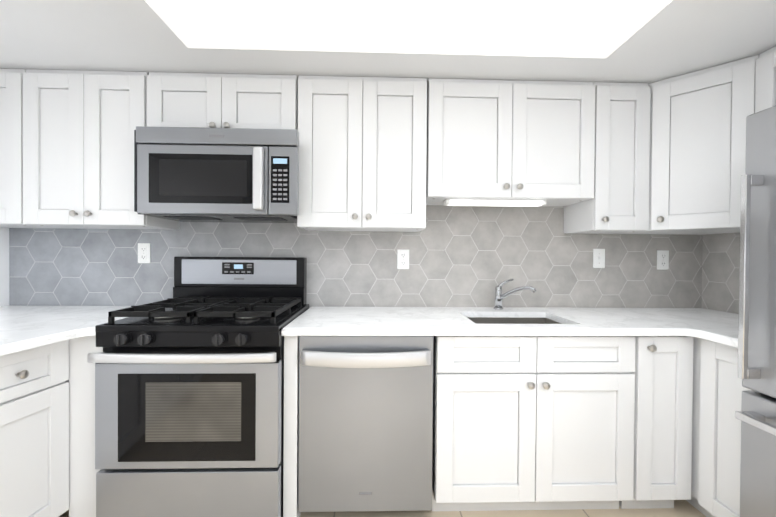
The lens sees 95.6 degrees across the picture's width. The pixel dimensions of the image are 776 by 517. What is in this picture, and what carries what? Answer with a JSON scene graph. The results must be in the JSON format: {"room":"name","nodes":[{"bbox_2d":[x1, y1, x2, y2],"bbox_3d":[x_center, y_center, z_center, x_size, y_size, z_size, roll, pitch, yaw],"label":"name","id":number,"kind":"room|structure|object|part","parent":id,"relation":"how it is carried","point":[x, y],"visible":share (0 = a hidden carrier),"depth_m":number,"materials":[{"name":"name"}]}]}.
{"room":"kitchen","nodes":[
{"label":"kitchen","id":0,"kind":"room"},
{"bbox_2d":[0,227,8,306],"bbox_3d":[-2.259,-0.340,-0.180,0.100,3.100,4.600,0,1,-2],"label":"wall","id":1,"kind":"structure","parent":0,"point":[4,266],"depth_m":2.09,"materials":[{"name":"paint"}]},
{"bbox_2d":[59,500,705,516],"bbox_3d":[-0.077,1.277,-0.101,4.490,0.100,4.800,0,1,-2],"label":"floor","id":2,"kind":"structure","parent":0,"point":[683,508],"depth_m":1.68,"materials":[{"name":"tile"}]},
{"bbox_2d":[0,355,3,516],"bbox_3d":[-1.777,0.772,0.383,0.842,0.876,1.677,0,1,-2],"label":"base cabinet","id":3,"kind":"object","parent":2,"relation":"on","point":[1,357],"depth_m":1.30,"materials":[{"name":"white paint"}]},
{"bbox_2d":[4,335,91,516],"bbox_3d":[-1.806,0.763,1.372,0.842,0.876,0.458,0,1,-2],"label":"base cabinet","id":4,"kind":"object","parent":2,"relation":"on","point":[47,431],"depth_m":1.46,"materials":[{"name":"white paint"}]},
{"bbox_2d":[92,335,102,506],"bbox_3d":[-1.865,0.758,1.842,0.818,0.876,0.598,0,1,-2],"label":"base cabinet","id":5,"kind":"object","parent":2,"relation":"on","point":[95,349],"depth_m":1.54,"materials":[{"name":"white paint"}]},
{"bbox_2d":[0,305,130,355],"bbox_3d":[-1.727,0.313,0.828,1.028,0.033,2.611,0,1,-2],"label":"countertop","id":6,"kind":"structure","parent":5,"relation":"on","point":[22,328],"depth_m":1.58,"materials":[{"name":"stone"}]},
{"bbox_2d":[87,256,308,516],"bbox_3d":[-0.865,0.599,1.791,0.780,1.210,0.735,0,1,-2],"label":"gas range","id":7,"kind":"object","parent":2,"relation":"on","point":[189,398],"visible":1,"depth_m":1.49,"materials":[{"name":"grey metal"}]},
{"bbox_2d":[283,336,433,516],"bbox_3d":[-0.139,0.771,1.847,0.668,0.875,0.688,0,1,-2],"label":"dishwasher","id":8,"kind":"object","parent":2,"relation":"on","point":[365,423],"depth_m":1.58,"materials":[{"name":"grey metal"}]},
{"bbox_3d":[-0.445,0.769,1.875,0.060,0.875,0.615,0,1,-2],"label":"dishwasher end panel","id":9,"kind":"part","parent":8,"relation":"part of","materials":[{"name":"white wood"}]},
{"bbox_2d":[432,336,634,510],"bbox_3d":[0.666,0.777,1.891,0.914,0.875,0.647,0,1,-2],"label":"base cabinet","id":10,"kind":"object","parent":2,"relation":"on","point":[533,422],"visible":0.96,"depth_m":1.61,"materials":[{"name":"white paint"}]},
{"bbox_2d":[281,307,738,347],"bbox_3d":[0.772,0.325,1.754,2.479,0.033,0.906,0,1,-2],"label":"countertop","id":11,"kind":"structure","parent":10,"relation":"on","point":[721,327],"depth_m":1.68,"materials":[{"name":"stone"}]},
{"bbox_2d":[467,317,560,323],"bbox_3d":[0.658,0.440,1.839,0.548,0.200,0.398,0,1,-2],"label":"sink basin","id":12,"kind":"object","parent":11,"relation":"in","point":[490,320],"visible":0.02,"depth_m":2.02,"materials":[{"name":"metal"}]},
{"bbox_2d":[493,278,536,309],"bbox_3d":[0.726,0.212,2.033,0.191,0.186,0.191,0,1,-2],"label":"faucet","id":13,"kind":"object","parent":11,"relation":"on","point":[499,296],"visible":1,"depth_m":2.08,"materials":[{"name":"silver metal"}]},
{"bbox_2d":[619,336,693,508],"bbox_3d":[1.267,0.782,1.909,0.262,0.875,0.647,0,1,-2],"label":"base cabinet","id":14,"kind":"object","parent":2,"relation":"on","point":[663,405],"visible":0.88,"depth_m":1.62,"materials":[{"name":"white paint"}]},
{"bbox_2d":[686,336,750,516],"bbox_3d":[1.712,0.787,1.789,0.606,0.875,0.913,0,1,-2],"label":"base cabinet","id":15,"kind":"object","parent":2,"relation":"on","point":[718,388],"visible":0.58,"depth_m":1.53,"materials":[{"name":"white paint"}]},
{"bbox_2d":[735,105,775,516],"bbox_3d":[1.637,0.355,0.919,0.758,1.752,0.800,0,1,-2],"label":"refrigerator","id":16,"kind":"object","parent":2,"relation":"on","point":[756,415],"visible":1,"depth_m":1.24,"materials":[{"name":"grey metal"}]},
{"bbox_2d":[0,0,775,83],"bbox_3d":[-0.056,-1.443,-0.125,4.490,0.980,4.800,0,1,-2],"label":"ceiling","id":17,"kind":"structure","parent":0,"point":[632,41],"depth_m":1.60,"materials":[{"name":"paint"}]},
{"bbox_3d":[2.129,-0.306,-0.051,0.100,3.100,4.600,0,1,-2],"label":"wall","id":18,"kind":"structure","parent":0,"visible":0},
{"bbox_2d":[701,233,739,313],"bbox_3d":[2.018,0.086,1.785,0.008,0.472,0.930,0,1,-2],"label":"tile backsplash","id":19,"kind":"structure","parent":18,"relation":"attached to","point":[720,269],"depth_m":2.12,"materials":[{"name":"grey tile"}]},
{"bbox_2d":[755,46,775,112],"bbox_3d":[1.872,-0.546,1.486,0.323,0.803,0.322,0,1,-2],"label":"upper cabinet","id":20,"kind":"object","parent":18,"relation":"attached to","point":[765,82],"visible":0.31,"depth_m":1.57,"materials":[{"name":"white paint"}]},
{"bbox_3d":[-0.133,-0.344,2.234,4.490,3.100,0.100,0,1,-2],"label":"wall","id":21,"kind":"structure","parent":0,"visible":0},
{"bbox_2d":[0,69,72,228],"bbox_3d":[-2.078,-0.580,1.961,0.380,0.806,0.323,0,1,-2],"label":"upper cabinet","id":22,"kind":"object","parent":21,"relation":"attached to","point":[11,148],"visible":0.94,"depth_m":1.81,"materials":[{"name":"white paint"}]},
{"bbox_2d":[23,69,178,229],"bbox_3d":[-1.574,-0.576,1.959,0.614,0.806,0.357,0,1,-2],"label":"upper cabinet","id":23,"kind":"object","parent":21,"relation":"attached to","point":[79,127],"visible":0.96,"depth_m":1.82,"materials":[{"name":"white paint"}]},
{"bbox_2d":[147,72,297,129],"bbox_3d":[-0.872,-0.802,1.977,0.769,0.344,0.357,0,1,-2],"label":"upper cabinet","id":24,"kind":"object","parent":21,"relation":"attached to","point":[212,100],"visible":0.75,"depth_m":1.84,"materials":[{"name":"white paint"}]},
{"bbox_2d":[134,126,298,222],"bbox_3d":[-0.844,-0.420,1.903,0.800,0.412,0.497,0,1,-2],"label":"over-the-range microwave","id":25,"kind":"object","parent":24,"relation":"attached to","point":[232,175],"visible":1,"depth_m":1.69,"materials":[{"name":"grey metal"}]},
{"bbox_2d":[9,205,702,307],"bbox_3d":[-0.138,-0.019,2.182,4.280,0.640,0.008,0,1,-2],"label":"tile backsplash","id":26,"kind":"structure","parent":21,"relation":"attached to","point":[467,256],"depth_m":2.19,"materials":[{"name":"grey tile"}]},
{"bbox_2d":[138,243,149,262],"bbox_3d":[-1.480,-0.032,2.134,0.074,0.122,0.009,0,1,-2],"label":"electrical outlet","id":27,"kind":"object","parent":26,"relation":"attached to","point":[143,252],"visible":1,"depth_m":2.13,"materials":[{"name":"white plastic"}]},
{"bbox_2d":[397,249,408,268],"bbox_3d":[0.095,0.005,2.180,0.074,0.122,0.009,0,1,-2],"label":"electrical outlet","id":28,"kind":"object","parent":26,"relation":"attached to","point":[402,258],"visible":1,"depth_m":2.18,"materials":[{"name":"white plastic"}]},
{"bbox_2d":[593,249,604,267],"bbox_3d":[1.330,-0.001,2.213,0.074,0.122,0.015,0,1,-2],"label":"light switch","id":29,"kind":"object","parent":26,"relation":"attached to","point":[598,258],"visible":1,"depth_m":2.21,"materials":[{"name":"white plastic"}]},
{"bbox_2d":[657,250,668,269],"bbox_3d":[1.742,0.009,2.228,0.074,0.122,0.009,0,1,-2],"label":"electrical outlet","id":30,"kind":"object","parent":26,"relation":"attached to","point":[662,259],"visible":1,"depth_m":2.23,"materials":[{"name":"white plastic"}]},
{"bbox_2d":[297,75,426,231],"bbox_3d":[-0.139,-0.565,2.001,0.683,0.806,0.357,0,1,-2],"label":"upper cabinet","id":31,"kind":"object","parent":21,"relation":"attached to","point":[362,152],"visible":1,"depth_m":1.86,"materials":[{"name":"white paint"}]},
{"bbox_2d":[426,78,594,206],"bbox_3d":[0.660,-0.631,2.024,0.900,0.662,0.357,0,1,-2],"label":"upper cabinet","id":32,"kind":"object","parent":21,"relation":"attached to","point":[514,143],"visible":1,"depth_m":1.89,"materials":[{"name":"white paint"}]},
{"bbox_2d":[563,82,649,233],"bbox_3d":[1.263,-0.555,2.042,0.297,0.806,0.357,0,1,-2],"label":"upper cabinet","id":33,"kind":"object","parent":21,"relation":"attached to","point":[618,202],"visible":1,"depth_m":1.90,"materials":[{"name":"white paint"}]},
{"bbox_2d":[615,55,758,234],"bbox_3d":[1.719,-0.552,1.937,0.604,0.803,0.594,0,1,-2],"label":"upper cabinet","id":34,"kind":"object","parent":21,"relation":"attached to","point":[697,158],"visible":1,"depth_m":1.78,"materials":[{"name":"white paint"}]}
]}

